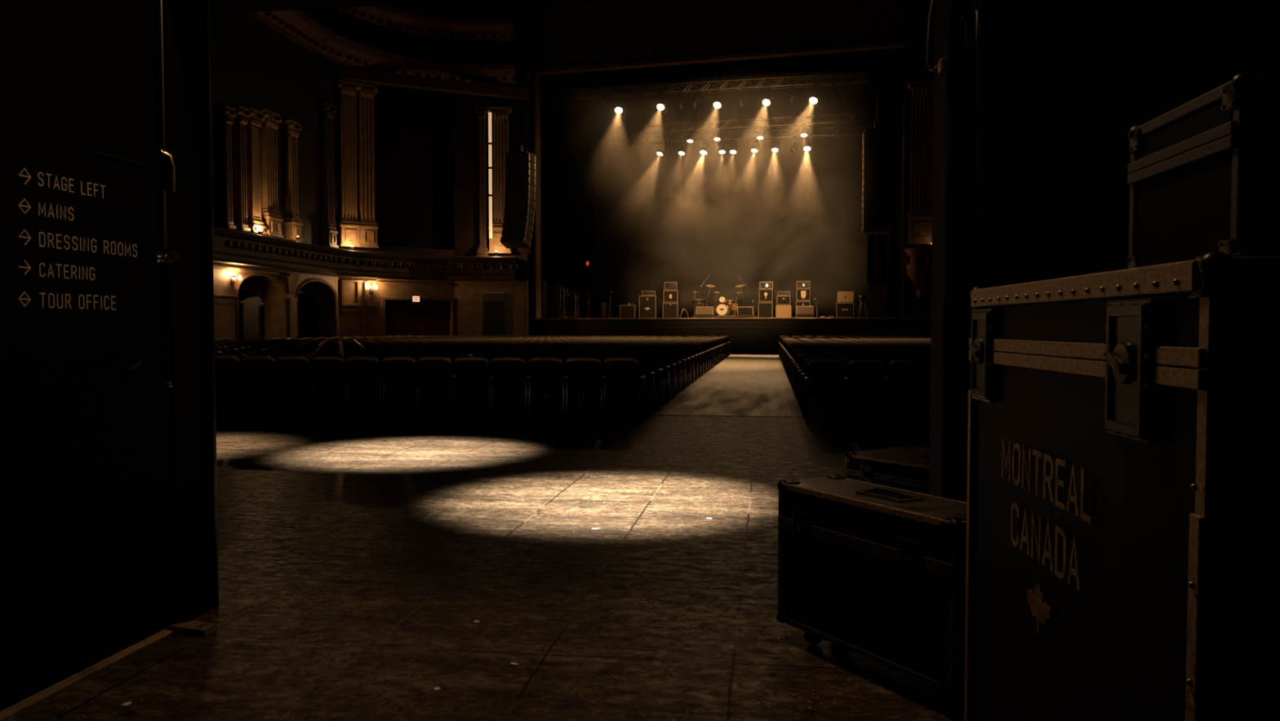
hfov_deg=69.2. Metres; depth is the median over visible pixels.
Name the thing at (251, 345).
chair
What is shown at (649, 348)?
chair
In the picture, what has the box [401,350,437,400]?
chair
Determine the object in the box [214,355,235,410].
chair
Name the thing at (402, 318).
door
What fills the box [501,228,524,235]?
grille
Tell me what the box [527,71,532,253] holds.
trim
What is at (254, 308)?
wall
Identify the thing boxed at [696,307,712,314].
grille
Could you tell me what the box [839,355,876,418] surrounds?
chair
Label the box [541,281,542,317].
grille
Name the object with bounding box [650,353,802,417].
carpet
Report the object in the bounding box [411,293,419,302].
exit sign
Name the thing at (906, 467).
road case
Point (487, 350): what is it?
chair
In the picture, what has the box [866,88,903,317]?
curtain
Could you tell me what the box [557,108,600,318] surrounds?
curtain
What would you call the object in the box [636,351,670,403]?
chair
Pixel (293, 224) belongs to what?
column
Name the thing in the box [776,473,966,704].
road case
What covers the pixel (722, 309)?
bass drum
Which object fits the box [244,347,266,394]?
chair
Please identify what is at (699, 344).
chair
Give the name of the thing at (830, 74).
lighting truss
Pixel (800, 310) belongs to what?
grille
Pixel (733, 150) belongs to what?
spotlight
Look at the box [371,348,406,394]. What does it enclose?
chair
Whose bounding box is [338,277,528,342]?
wall
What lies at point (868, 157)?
grille
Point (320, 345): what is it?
chair
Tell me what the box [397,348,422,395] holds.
chair
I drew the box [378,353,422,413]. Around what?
chair
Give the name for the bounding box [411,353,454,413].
chair
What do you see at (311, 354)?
chair
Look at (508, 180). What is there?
grille
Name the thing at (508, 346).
chair
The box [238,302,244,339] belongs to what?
door
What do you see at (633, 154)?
spotlight
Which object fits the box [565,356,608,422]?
chair
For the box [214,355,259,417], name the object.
chair
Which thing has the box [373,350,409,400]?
chair
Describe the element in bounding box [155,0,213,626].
door frame
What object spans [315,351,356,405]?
chair
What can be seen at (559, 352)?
chair
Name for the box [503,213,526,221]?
grille
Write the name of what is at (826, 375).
chair
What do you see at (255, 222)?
column
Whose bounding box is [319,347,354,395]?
chair
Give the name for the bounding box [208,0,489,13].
ceiling
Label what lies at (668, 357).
chair
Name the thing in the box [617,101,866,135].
lighting truss
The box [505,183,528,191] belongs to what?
grille
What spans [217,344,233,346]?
chair
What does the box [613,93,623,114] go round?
spotlight
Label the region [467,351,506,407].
chair
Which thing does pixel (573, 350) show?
chair
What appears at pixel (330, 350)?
chair
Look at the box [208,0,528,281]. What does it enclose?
wall
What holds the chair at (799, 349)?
on the floor
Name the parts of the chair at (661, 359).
rail, backrest, seat, leg, leg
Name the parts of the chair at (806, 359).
leg, leg, backrest, rail, leg, leg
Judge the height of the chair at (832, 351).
0.935 m
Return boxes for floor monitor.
[696,306,715,317]
[737,306,754,317]
[795,306,813,317]
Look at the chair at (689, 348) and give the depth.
21.96 m
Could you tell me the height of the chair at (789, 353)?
0.935 m
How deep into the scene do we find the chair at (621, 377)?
13.02 m
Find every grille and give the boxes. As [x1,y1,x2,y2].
[483,301,503,335]
[500,235,524,242]
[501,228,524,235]
[502,221,525,228]
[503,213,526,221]
[504,199,527,206]
[504,206,527,213]
[505,153,528,162]
[505,161,528,169]
[505,168,528,177]
[505,176,528,184]
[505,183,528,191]
[505,191,527,199]
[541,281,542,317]
[547,285,558,317]
[600,303,604,318]
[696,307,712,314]
[737,307,752,314]
[759,289,772,301]
[777,296,790,304]
[796,288,809,299]
[796,302,809,306]
[796,306,813,314]
[863,177,890,185]
[863,186,890,192]
[863,193,890,200]
[863,200,890,208]
[863,208,890,216]
[863,216,890,223]
[863,224,890,231]
[864,131,891,138]
[864,138,890,146]
[864,146,890,154]
[864,154,890,162]
[864,162,890,169]
[864,170,890,177]
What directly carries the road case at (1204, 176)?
on the road case at (1122, 557)
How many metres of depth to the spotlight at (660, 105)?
47.54 m
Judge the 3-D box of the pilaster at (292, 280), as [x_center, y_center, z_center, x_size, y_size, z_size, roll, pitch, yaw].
[-14.846,-1.895,39.796,0.350,3.600,0.500,0,2,8]
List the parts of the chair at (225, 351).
rail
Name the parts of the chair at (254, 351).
rail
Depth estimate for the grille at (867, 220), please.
42.23 m
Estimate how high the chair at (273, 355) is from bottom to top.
0.935 m
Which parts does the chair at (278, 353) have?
rail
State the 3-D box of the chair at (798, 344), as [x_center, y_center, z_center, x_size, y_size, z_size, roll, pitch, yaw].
[3.952,0.057,22.932,0.560,0.935,0.570,0,2,8]
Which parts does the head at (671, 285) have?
control panel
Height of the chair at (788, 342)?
0.935 m
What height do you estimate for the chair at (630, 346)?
0.935 m
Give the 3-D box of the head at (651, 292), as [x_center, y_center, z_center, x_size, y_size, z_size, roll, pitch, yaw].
[0.516,-3.835,52.473,0.784,0.323,0.300,1,2,15]
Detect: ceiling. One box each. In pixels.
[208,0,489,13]
[489,0,599,7]
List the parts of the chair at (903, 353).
rail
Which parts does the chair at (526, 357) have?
leg, leg, backrest, rail, leg, leg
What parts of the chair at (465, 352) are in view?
rail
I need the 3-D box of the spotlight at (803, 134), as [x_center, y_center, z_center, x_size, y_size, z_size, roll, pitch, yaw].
[8.714,-12.229,49.298,0.428,0.741,0.454,-1,2,-22]
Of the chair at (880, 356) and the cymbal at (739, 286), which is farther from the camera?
the cymbal at (739, 286)
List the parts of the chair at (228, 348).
rail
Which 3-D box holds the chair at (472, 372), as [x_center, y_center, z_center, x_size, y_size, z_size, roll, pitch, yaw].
[-2.384,0.400,13.542,0.560,0.935,0.570,0,2,8]
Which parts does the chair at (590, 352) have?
rail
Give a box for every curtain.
[546,48,904,112]
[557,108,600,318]
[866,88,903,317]
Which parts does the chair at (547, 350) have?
rail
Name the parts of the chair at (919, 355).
leg, rail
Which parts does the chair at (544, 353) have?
leg, leg, rail, leg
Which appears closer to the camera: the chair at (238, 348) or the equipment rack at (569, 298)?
the chair at (238, 348)
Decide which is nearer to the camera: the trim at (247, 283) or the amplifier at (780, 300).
the trim at (247, 283)
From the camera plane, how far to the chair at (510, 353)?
15.51 m
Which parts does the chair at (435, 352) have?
rail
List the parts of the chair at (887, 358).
leg, backrest, rail, leg, leg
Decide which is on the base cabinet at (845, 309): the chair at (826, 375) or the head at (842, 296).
the head at (842, 296)
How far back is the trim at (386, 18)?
45.46 m
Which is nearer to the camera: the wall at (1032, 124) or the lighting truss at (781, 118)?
the wall at (1032, 124)
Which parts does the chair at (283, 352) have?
rail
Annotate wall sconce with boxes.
[231,275,242,287]
[366,285,377,295]
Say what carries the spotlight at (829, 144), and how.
hanging from the lighting truss at (860, 126)
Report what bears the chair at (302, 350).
on the floor
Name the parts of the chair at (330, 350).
rail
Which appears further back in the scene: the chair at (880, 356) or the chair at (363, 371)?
the chair at (880, 356)
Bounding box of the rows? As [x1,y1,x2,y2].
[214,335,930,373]
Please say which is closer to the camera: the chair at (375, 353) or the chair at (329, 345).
the chair at (375, 353)
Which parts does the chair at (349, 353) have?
rail, leg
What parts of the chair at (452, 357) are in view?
leg, backrest, rail, leg, leg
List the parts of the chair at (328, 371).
leg, leg, rail, backrest, seat, leg, leg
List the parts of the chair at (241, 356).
leg, rail, leg, backrest, leg, leg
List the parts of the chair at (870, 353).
rail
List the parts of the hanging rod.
rod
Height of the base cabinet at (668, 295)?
0.747 m
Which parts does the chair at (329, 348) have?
rail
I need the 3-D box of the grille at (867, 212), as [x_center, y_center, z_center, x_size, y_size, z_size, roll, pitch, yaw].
[10.795,-6.734,42.246,1.173,0.302,0.033,0,2,9]
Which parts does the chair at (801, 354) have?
leg, leg, backrest, rail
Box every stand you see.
[738,275,746,306]
[858,294,866,317]
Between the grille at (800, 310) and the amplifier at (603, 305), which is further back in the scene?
the amplifier at (603, 305)
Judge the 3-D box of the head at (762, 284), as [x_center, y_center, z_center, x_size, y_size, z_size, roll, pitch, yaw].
[6.920,-4.134,50.708,0.732,0.437,0.300,1,2,15]
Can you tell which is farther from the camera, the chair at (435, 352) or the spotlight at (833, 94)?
the spotlight at (833, 94)
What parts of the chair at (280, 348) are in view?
rail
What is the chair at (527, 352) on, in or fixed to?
on the floor
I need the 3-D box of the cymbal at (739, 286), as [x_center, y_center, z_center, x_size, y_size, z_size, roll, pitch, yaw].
[5.561,-3.234,50.968,0.668,1.872,0.496,-1,2,-32]
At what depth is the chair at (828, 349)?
18.11 m
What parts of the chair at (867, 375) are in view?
leg, leg, seat, rail, backrest, leg, leg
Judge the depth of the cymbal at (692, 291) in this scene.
51.74 m
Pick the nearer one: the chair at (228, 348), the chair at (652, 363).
the chair at (652, 363)
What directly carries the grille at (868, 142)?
attached to the array at (877, 142)
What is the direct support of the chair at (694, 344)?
on the floor
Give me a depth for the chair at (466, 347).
20.27 m
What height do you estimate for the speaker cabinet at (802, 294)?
0.703 m
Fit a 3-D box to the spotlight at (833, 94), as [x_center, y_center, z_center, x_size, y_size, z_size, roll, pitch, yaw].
[9.505,-13.109,45.389,0.466,0.956,0.385,-1,2,-30]
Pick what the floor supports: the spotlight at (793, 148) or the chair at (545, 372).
the chair at (545, 372)
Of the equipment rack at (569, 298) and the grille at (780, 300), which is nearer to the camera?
the grille at (780, 300)
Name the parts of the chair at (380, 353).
backrest, rail, leg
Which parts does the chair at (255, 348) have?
rail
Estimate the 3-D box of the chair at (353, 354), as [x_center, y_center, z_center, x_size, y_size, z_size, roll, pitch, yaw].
[-4.390,0.348,14.957,0.560,0.935,0.570,0,2,8]
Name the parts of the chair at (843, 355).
rail, leg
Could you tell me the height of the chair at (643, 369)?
0.935 m
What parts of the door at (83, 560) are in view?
pull handle, bolt rod, door knob, bolt handle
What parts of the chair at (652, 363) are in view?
leg, leg, rail, backrest, seat, leg, leg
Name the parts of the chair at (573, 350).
rail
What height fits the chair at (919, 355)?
0.935 m
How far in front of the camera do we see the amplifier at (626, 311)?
52.67 m
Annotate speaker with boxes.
[541,280,547,318]
[547,284,563,318]
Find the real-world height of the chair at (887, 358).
0.935 m
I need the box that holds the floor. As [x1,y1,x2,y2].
[0,353,964,720]
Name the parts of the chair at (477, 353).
leg, rail, leg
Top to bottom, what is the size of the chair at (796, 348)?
0.935 m
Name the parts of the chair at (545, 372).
leg, leg, rail, backrest, seat, leg, leg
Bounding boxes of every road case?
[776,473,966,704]
[844,444,929,494]
[964,250,1279,720]
[1126,71,1279,268]
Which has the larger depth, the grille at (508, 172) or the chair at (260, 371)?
the grille at (508, 172)
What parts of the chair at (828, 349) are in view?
rail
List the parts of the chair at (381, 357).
leg, backrest, leg, rail, leg, leg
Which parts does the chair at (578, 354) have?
rail, leg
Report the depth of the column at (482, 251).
47.43 m
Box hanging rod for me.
[971,4,980,46]
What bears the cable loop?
attached to the wall at (1032, 124)
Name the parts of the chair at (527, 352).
rail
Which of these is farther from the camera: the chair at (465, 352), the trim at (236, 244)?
the trim at (236, 244)
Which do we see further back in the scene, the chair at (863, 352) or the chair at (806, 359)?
the chair at (863, 352)
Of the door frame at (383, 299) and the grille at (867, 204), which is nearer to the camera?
the grille at (867, 204)
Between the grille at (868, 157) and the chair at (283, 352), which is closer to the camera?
the chair at (283, 352)
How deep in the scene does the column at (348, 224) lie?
44.06 m
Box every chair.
[214,345,226,347]
[214,349,248,396]
[214,351,243,404]
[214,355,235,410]
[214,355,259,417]
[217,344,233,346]
[217,347,254,394]
[218,352,266,410]
[226,346,247,390]
[227,351,271,404]
[231,345,249,348]
[235,349,275,399]
[238,344,254,346]
[242,355,293,417]
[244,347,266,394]
[249,353,296,411]
[257,351,299,404]
[262,349,302,399]
[263,343,279,346]
[267,347,304,394]
[276,355,326,418]
[281,353,326,411]
[286,351,313,404]
[290,349,315,397]
[293,347,316,392]
[302,343,321,347]
[311,355,359,419]
[314,353,358,412]
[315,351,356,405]
[317,349,355,399]
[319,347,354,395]
[320,346,346,369]
[321,345,345,367]
[322,344,345,364]
[324,343,345,363]
[343,343,361,355]
[344,344,364,364]
[344,345,364,364]
[344,346,367,364]
[345,348,369,395]
[345,349,382,399]
[346,351,386,405]
[346,353,390,412]
[346,355,395,419]
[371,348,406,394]
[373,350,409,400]
[375,351,415,406]
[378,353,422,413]
[382,355,429,420]
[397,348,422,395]
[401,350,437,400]
[405,351,445,406]
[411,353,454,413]
[417,355,464,421]
[424,348,458,396]
[431,350,458,401]
[432,345,450,347]
[436,351,475,406]
[444,354,487,413]
[450,343,466,346]
[450,348,484,396]
[453,356,499,421]
[456,345,473,347]
[458,350,494,401]
[462,346,479,348]
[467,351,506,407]
[472,343,488,346]
[478,348,504,396]
[478,354,519,413]
[480,345,496,347]
[488,350,523,401]
[490,356,535,422]
[498,351,536,407]
[503,345,518,347]
[506,348,531,396]
[512,354,552,414]
[516,350,551,402]
[526,345,542,347]
[528,356,571,422]
[530,351,566,408]
[532,348,565,397]
[546,354,586,414]
[548,350,581,402]
[550,345,566,347]
[564,348,592,397]
[564,352,599,408]
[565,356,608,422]
[573,345,590,347]
[576,350,603,402]
[581,354,619,415]
[588,349,620,397]
[595,352,631,408]
[597,345,613,347]
[603,356,645,423]
[607,351,635,403]
[616,354,654,416]
[618,349,647,398]
[621,345,637,347]
[626,352,662,408]
[627,347,654,394]
[635,343,650,346]
[636,346,657,390]
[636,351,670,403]
[643,345,664,386]
[644,349,675,398]
[655,347,681,394]
[656,343,674,381]
[659,346,686,390]
[664,345,690,386]
[666,342,682,376]
[670,344,693,383]
[675,343,697,381]
[679,342,701,378]
[687,342,703,376]
[786,342,803,374]
[786,342,804,376]
[787,342,806,379]
[788,343,808,382]
[789,344,810,384]
[791,346,813,387]
[791,346,816,390]
[793,348,819,395]
[795,349,825,399]
[796,351,829,405]
[799,353,834,411]
[801,355,839,418]
[804,358,846,426]
[823,348,849,395]
[825,350,855,400]
[829,351,862,405]
[834,353,869,412]
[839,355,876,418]
[845,358,887,426]
[857,350,884,400]
[859,351,894,406]
[869,353,903,412]
[878,355,915,419]
[884,350,915,401]
[884,358,928,427]
[891,351,926,406]
[901,353,930,412]
[913,345,930,347]
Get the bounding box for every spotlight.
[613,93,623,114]
[624,133,632,146]
[629,142,637,158]
[656,91,666,111]
[656,141,665,156]
[662,130,671,146]
[675,90,685,111]
[678,140,686,155]
[686,128,694,143]
[690,89,699,109]
[699,139,709,155]
[712,88,723,109]
[713,128,721,141]
[718,138,726,154]
[728,137,737,154]
[736,87,746,108]
[751,137,759,153]
[755,125,764,140]
[761,85,773,106]
[770,136,779,152]
[786,84,796,105]
[789,135,799,152]
[800,123,808,137]
[802,135,812,151]
[808,83,820,104]
[824,134,833,151]
[829,82,839,102]
[832,121,841,137]
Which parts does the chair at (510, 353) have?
rail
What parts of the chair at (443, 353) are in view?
leg, rail, leg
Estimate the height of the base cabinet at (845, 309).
0.884 m
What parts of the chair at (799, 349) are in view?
leg, leg, rail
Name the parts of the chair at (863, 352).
rail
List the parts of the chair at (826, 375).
leg, leg, seat, backrest, rail, leg, leg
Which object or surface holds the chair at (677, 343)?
on the floor
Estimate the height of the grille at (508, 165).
0.316 m
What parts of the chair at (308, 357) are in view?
leg, rail, leg, backrest, leg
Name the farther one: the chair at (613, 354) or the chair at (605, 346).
the chair at (605, 346)
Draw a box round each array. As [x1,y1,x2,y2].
[499,0,535,248]
[862,0,892,234]
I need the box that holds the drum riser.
[715,315,737,317]
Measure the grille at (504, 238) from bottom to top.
0.302 m
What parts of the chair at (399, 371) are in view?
leg, leg, rail, backrest, seat, leg, leg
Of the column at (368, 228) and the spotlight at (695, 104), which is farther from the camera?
the spotlight at (695, 104)
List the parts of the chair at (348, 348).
rail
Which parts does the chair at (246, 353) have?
rail, leg, leg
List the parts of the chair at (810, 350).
leg, leg, rail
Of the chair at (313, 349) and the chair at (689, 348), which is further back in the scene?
the chair at (689, 348)
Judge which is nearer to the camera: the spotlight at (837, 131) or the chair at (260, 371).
the chair at (260, 371)
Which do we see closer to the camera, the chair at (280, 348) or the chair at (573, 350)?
the chair at (573, 350)
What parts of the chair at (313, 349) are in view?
rail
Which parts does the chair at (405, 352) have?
rail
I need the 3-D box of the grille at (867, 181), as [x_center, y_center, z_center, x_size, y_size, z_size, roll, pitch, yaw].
[10.804,-8.139,42.251,1.173,0.302,0.021,0,2,9]
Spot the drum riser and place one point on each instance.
(715, 316)
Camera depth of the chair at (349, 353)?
15.90 m
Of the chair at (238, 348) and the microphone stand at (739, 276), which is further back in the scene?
the microphone stand at (739, 276)
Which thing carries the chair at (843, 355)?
on the floor
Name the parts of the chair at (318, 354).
leg, leg, rail, leg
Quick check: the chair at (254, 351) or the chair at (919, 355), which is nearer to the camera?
the chair at (919, 355)
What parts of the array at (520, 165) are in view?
fly frame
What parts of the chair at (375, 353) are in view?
rail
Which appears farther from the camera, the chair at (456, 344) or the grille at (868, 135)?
the grille at (868, 135)
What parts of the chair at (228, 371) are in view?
rail, leg, backrest, seat, leg, leg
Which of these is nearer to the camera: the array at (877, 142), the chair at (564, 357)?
the chair at (564, 357)
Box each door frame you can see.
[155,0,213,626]
[377,281,457,336]
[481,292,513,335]
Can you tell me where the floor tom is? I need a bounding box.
[730,302,738,310]
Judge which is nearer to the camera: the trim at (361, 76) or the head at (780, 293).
the trim at (361, 76)
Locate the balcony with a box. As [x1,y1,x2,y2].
[213,226,518,280]
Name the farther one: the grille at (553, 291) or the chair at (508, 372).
the grille at (553, 291)
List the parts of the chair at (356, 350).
rail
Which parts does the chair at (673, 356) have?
rail, backrest, leg, leg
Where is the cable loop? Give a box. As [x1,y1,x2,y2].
[925,0,945,74]
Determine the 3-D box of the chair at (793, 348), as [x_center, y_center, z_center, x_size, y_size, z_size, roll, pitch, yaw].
[3.644,0.138,20.694,0.560,0.935,0.570,0,2,9]
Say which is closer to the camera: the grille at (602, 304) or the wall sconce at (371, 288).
the wall sconce at (371, 288)
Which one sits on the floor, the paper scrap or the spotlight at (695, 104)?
the paper scrap
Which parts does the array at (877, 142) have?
fly frame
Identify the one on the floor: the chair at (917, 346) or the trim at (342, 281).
the chair at (917, 346)
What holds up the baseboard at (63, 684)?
attached to the door frame at (184, 284)
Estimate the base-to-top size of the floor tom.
0.696 m
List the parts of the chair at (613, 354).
leg, rail, leg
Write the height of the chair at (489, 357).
0.935 m
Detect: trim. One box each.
[202,0,218,608]
[213,264,297,306]
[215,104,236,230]
[226,239,518,270]
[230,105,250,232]
[235,272,337,339]
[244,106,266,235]
[245,9,517,86]
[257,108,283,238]
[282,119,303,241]
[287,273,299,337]
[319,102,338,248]
[324,5,515,43]
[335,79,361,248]
[338,67,529,100]
[340,279,377,337]
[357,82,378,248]
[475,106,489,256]
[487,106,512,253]
[527,37,920,318]
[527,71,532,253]
[528,317,930,319]
[528,326,930,351]
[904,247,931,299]
[906,80,933,244]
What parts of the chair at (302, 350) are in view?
rail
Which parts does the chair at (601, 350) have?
rail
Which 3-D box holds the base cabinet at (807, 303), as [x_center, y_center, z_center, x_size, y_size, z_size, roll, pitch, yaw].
[8.847,-2.743,50.240,0.840,0.984,0.382,1,2,15]
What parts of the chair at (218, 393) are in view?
leg, leg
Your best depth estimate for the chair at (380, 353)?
15.84 m
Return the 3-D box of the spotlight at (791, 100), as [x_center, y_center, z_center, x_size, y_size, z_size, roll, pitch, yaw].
[7.503,-13.133,45.933,0.386,1.005,0.465,-2,3,-43]
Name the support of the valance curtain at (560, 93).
hanging from the wall at (602, 31)
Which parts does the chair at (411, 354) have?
leg, rail, leg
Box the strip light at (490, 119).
[488,112,493,238]
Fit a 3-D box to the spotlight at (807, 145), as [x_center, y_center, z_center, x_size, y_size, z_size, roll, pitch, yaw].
[9.227,-11.978,51.228,0.543,0.888,0.593,-1,2,-20]
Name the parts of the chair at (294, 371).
leg, rail, backrest, leg, seat, leg, leg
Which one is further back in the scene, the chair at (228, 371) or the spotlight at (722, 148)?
the spotlight at (722, 148)
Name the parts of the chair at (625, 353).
rail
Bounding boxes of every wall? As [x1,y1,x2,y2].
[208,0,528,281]
[213,262,339,340]
[238,282,317,339]
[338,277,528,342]
[375,84,444,248]
[526,0,934,318]
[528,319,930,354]
[928,0,1279,502]
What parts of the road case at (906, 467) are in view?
lid, handle dish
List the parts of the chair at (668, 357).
rail, backrest, leg, leg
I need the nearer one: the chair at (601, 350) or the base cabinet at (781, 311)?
the chair at (601, 350)
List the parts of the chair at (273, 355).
leg, rail, leg, backrest, leg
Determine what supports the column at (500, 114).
attached to the wall at (252, 64)
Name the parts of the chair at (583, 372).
leg, leg, rail, backrest, seat, leg, leg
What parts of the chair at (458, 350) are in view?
rail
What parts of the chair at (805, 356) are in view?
leg, leg, backrest, rail, leg, leg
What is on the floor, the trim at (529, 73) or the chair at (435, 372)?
the chair at (435, 372)
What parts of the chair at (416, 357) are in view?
leg, backrest, leg, rail, leg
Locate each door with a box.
[0,0,178,709]
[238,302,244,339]
[385,301,448,336]
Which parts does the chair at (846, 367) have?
backrest, rail, leg, leg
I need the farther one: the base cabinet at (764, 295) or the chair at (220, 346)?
the base cabinet at (764, 295)
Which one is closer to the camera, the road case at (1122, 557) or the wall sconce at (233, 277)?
the road case at (1122, 557)
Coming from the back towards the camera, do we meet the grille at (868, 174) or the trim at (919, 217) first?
the trim at (919, 217)
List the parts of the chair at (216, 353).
rail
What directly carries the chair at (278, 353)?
on the floor
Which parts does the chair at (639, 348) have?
rail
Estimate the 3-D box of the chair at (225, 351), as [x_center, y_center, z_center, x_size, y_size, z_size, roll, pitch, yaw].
[-7.862,0.247,17.713,0.560,0.935,0.570,0,2,7]
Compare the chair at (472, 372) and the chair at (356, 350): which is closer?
the chair at (472, 372)
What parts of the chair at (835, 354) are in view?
rail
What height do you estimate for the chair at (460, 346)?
0.935 m
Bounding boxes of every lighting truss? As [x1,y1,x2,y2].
[572,63,868,99]
[607,102,867,145]
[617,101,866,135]
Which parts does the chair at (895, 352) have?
rail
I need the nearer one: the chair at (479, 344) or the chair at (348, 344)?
the chair at (348, 344)
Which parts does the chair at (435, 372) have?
leg, leg, rail, backrest, seat, leg, leg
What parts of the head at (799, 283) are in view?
control panel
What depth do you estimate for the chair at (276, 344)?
23.30 m
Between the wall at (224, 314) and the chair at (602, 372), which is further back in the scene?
the wall at (224, 314)
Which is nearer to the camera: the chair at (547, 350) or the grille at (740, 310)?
the chair at (547, 350)
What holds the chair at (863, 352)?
on the floor
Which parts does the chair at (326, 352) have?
leg, rail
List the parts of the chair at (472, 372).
leg, leg, rail, backrest, seat, leg, leg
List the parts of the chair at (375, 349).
rail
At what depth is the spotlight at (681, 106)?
47.28 m
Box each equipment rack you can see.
[560,284,567,318]
[565,291,578,318]
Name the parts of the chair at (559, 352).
rail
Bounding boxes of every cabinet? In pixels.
[638,294,657,318]
[662,289,679,302]
[662,302,679,317]
[757,302,773,317]
[758,288,773,302]
[775,305,791,317]
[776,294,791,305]
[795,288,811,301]
[795,300,811,317]
[835,302,854,317]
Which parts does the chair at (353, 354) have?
leg, leg, rail, leg, leg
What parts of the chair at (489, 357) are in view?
leg, backrest, rail, leg, leg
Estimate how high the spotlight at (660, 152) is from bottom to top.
0.874 m
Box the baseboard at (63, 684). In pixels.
[0,629,172,720]
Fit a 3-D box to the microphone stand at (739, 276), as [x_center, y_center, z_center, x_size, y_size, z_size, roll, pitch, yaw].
[5.627,-3.433,50.610,0.485,2.306,0.280,1,2,15]
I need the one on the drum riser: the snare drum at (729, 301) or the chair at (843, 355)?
the snare drum at (729, 301)
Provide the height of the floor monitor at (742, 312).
0.584 m
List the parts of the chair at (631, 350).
rail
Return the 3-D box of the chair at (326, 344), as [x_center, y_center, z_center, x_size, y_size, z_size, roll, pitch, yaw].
[-7.634,0.040,23.381,0.560,0.935,0.570,0,2,8]
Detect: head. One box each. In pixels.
[641,289,656,295]
[664,280,678,289]
[760,280,773,288]
[777,290,791,295]
[796,280,810,288]
[837,291,853,302]
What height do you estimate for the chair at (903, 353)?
0.935 m
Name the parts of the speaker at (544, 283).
edge trim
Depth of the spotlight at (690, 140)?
50.86 m
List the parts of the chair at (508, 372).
leg, leg, rail, backrest, seat, leg, leg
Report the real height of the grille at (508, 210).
0.315 m
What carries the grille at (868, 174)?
attached to the array at (877, 142)
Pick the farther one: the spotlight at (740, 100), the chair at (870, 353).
the spotlight at (740, 100)
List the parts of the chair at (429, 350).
rail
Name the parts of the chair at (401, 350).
rail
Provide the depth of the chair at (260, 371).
13.76 m
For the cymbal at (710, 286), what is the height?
1.895 m
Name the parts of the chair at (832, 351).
rail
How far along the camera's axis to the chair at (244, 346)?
21.00 m
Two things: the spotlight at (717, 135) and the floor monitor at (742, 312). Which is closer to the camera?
the floor monitor at (742, 312)
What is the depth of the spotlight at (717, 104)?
46.77 m
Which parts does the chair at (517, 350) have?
rail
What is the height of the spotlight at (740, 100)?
1.045 m
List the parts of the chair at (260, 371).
leg, rail, backrest, leg, seat, leg, leg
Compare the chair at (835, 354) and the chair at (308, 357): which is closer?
the chair at (308, 357)
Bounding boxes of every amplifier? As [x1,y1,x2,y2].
[600,302,606,318]
[619,304,636,318]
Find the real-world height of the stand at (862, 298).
1.182 m
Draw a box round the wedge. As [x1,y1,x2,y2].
[167,619,217,637]
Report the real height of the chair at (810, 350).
0.935 m
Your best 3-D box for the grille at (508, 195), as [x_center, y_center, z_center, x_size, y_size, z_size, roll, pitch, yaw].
[-6.075,-8.101,45.603,1.279,0.316,0.037,1,2,24]
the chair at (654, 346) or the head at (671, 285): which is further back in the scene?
the head at (671, 285)
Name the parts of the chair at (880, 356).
leg, rail, leg, leg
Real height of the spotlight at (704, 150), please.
0.903 m
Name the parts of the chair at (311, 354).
leg, rail, backrest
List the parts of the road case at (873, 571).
lid, handle dish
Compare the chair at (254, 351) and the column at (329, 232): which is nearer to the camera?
the chair at (254, 351)
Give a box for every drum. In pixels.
[692,298,705,317]
[715,303,729,315]
[719,296,725,303]
[725,299,734,315]
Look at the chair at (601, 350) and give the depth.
17.57 m
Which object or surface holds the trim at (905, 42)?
attached to the wall at (602, 31)
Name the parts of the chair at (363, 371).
leg, leg, rail, backrest, seat, leg, leg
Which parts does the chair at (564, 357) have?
leg, leg, rail, backrest, leg, leg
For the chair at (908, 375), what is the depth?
12.48 m
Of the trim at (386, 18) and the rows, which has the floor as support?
the rows
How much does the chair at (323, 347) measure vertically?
0.935 m
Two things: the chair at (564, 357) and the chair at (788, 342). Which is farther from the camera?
the chair at (788, 342)
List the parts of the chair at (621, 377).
leg, leg, rail, backrest, seat, leg, leg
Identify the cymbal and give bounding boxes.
[692,291,697,317]
[706,284,715,300]
[735,284,744,306]
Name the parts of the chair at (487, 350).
rail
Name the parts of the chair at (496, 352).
rail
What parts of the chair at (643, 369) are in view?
leg, leg, rail, backrest, seat, leg, leg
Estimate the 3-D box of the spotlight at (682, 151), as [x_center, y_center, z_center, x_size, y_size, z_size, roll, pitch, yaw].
[2.415,-12.157,53.096,0.513,0.876,0.463,-2,3,-38]
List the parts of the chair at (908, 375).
leg, leg, seat, rail, backrest, leg, leg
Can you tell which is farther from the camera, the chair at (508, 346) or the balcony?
the balcony
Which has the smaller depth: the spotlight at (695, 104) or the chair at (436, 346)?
the chair at (436, 346)
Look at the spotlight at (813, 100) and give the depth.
45.51 m
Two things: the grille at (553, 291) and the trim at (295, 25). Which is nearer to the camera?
the trim at (295, 25)
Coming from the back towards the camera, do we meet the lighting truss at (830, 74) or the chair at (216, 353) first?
the lighting truss at (830, 74)
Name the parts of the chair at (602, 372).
leg, leg, rail, backrest, leg, leg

